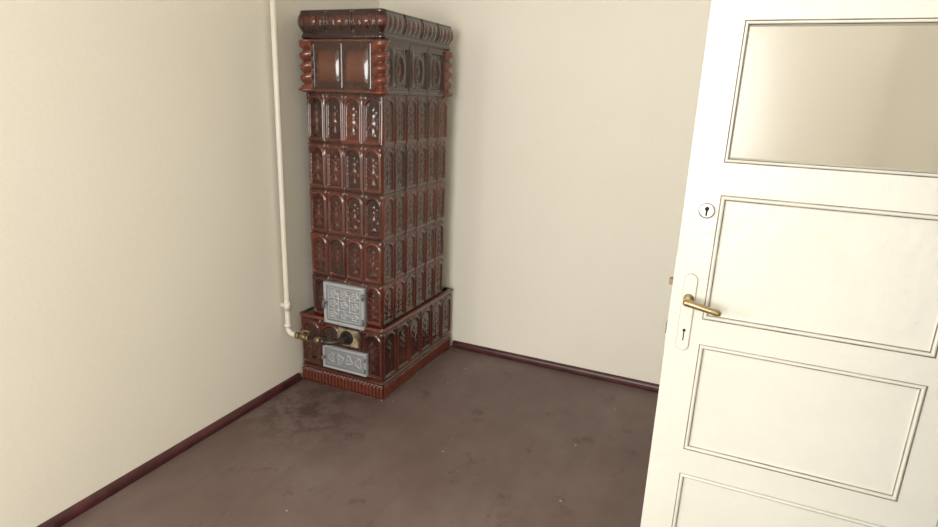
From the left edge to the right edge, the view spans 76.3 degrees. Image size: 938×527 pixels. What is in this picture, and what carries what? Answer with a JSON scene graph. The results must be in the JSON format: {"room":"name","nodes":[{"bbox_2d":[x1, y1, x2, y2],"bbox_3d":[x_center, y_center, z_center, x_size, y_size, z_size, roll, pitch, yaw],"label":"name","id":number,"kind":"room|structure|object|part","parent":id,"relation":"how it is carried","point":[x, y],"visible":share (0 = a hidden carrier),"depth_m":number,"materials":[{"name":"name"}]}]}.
{"room":"empty room","nodes":[
{"label":"empty room","id":0,"kind":"room"},
{"bbox_2d":[0,0,378,526],"bbox_3d":[-1.904,-0.186,1.441,0.168,2.800,5.936,9,17,23],"label":"wall","id":1,"kind":"structure","parent":0,"point":[142,289],"depth_m":2.48,"materials":[{"name":"beige paint"}]},
{"bbox_2d":[37,373,301,526],"bbox_3d":[-2.054,1.258,1.375,0.025,0.044,5.029,9,17,23],"label":"baseboard","id":2,"kind":"structure","parent":1,"relation":"attached to","point":[92,500],"depth_m":2.73,"materials":[{"name":"paint"}]},
{"bbox_2d":[270,0,344,344],"bbox_3d":[-0.836,-0.750,3.011,0.388,2.476,0.080,6,16,14],"label":"gas pipe","id":3,"kind":"object","parent":1,"relation":"attached to","point":[286,305],"visible":1,"depth_m":3.17,"materials":[{"name":"white metal"}]},
{"bbox_2d":[61,345,657,526],"bbox_3d":[0.039,1.532,0.979,4.558,0.112,6.272,9,17,23],"label":"floor","id":4,"kind":"structure","parent":0,"point":[472,439],"depth_m":2.84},
{"bbox_2d":[297,8,452,400],"bbox_3d":[-0.529,-0.350,3.571,0.602,2.068,0.921,9,17,23],"label":"stove","id":5,"kind":"object","parent":4,"relation":"on","point":[377,84],"visible":0.98,"depth_m":3.26,"materials":[{"name":"red ceramic"}]},
{"bbox_3d":[-0.691,0.233,3.330,0.269,0.242,0.036,9,17,23],"label":"fire door","id":6,"kind":"part","parent":5,"relation":"part of","materials":[{"name":"silver metal"}]},
{"bbox_3d":[-0.706,0.552,3.422,0.298,0.137,0.034,9,17,23],"label":"ash door","id":7,"kind":"part","parent":5,"relation":"part of","materials":[{"name":"silver metal"}]},
{"bbox_3d":[-0.688,0.422,3.359,0.141,0.099,0.062,9,17,23],"label":"burner plate","id":8,"kind":"part","parent":5,"relation":"part of","materials":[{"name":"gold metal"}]},
{"bbox_2d":[379,0,711,383],"bbox_3d":[1.355,-0.574,3.275,4.558,2.800,0.168,9,17,23],"label":"wall","id":9,"kind":"structure","parent":0,"point":[571,123],"depth_m":3.56,"materials":[{"name":"beige paint"}]},
{"bbox_2d":[452,340,659,392],"bbox_3d":[0.899,0.716,3.716,2.223,0.044,0.025,9,17,23],"label":"baseboard","id":10,"kind":"structure","parent":9,"relation":"attached to","point":[594,374],"depth_m":3.84,"materials":[{"name":"paint"}]},
{"bbox_3d":[0.801,0.243,0.283,0.134,2.800,5.936,9,17,23],"label":"wall","id":11,"kind":"structure","parent":0,"visible":0},
{"bbox_2d":[640,0,937,526],"bbox_3d":[0.850,0.318,1.532,0.678,1.968,0.046,9,17,23],"label":"door","id":12,"kind":"structure","parent":11,"relation":"attached to","point":[709,178],"depth_m":1.46,"materials":[{"name":"beige paint"}]},
{"bbox_2d":[676,274,697,349],"bbox_3d":[0.576,0.131,1.582,0.034,0.216,0.006,9,17,23],"label":"plate","id":13,"kind":"object","parent":12,"relation":"attached to","point":[691,280],"visible":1,"depth_m":1.58,"materials":[{"name":"beige paint"}]},
{"bbox_2d":[664,255,721,345],"bbox_3d":[0.570,0.117,1.553,0.058,0.258,0.161,-9,19,-34],"label":"door handle","id":14,"kind":"object","parent":12,"relation":"attached to","point":[688,299],"depth_m":1.52,"materials":[{"name":"gold metal"}]},
{"bbox_3d":[0.598,0.107,1.535,0.098,0.037,0.054,9,17,23],"label":"lever handle","id":15,"kind":"part","parent":14,"relation":"part of","materials":[{"name":"gold metal"}]},
{"bbox_2d":[698,203,714,218],"bbox_3d":[0.598,-0.132,1.503,0.040,0.040,0.006,9,17,23],"label":"plate","id":16,"kind":"object","parent":12,"relation":"attached to","point":[706,210],"visible":1,"depth_m":1.50,"materials":[{"name":"silver metal"}]},
{"bbox_2d":[671,17,937,526],"bbox_3d":[0.851,0.202,1.501,0.517,1.522,0.053,9,17,23],"label":"panel","id":17,"kind":"object","parent":12,"relation":"attached to","point":[856,276],"visible":0.84,"depth_m":1.48,"materials":[{"name":"beige paint"}]},
{"bbox_2d":[730,25,937,171],"bbox_3d":[0.873,-0.372,1.340,0.492,0.304,0.004,9,17,23],"label":"glass pane","id":18,"kind":"object","parent":17,"relation":"in","point":[865,96],"visible":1,"depth_m":1.35,"materials":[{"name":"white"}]}
]}

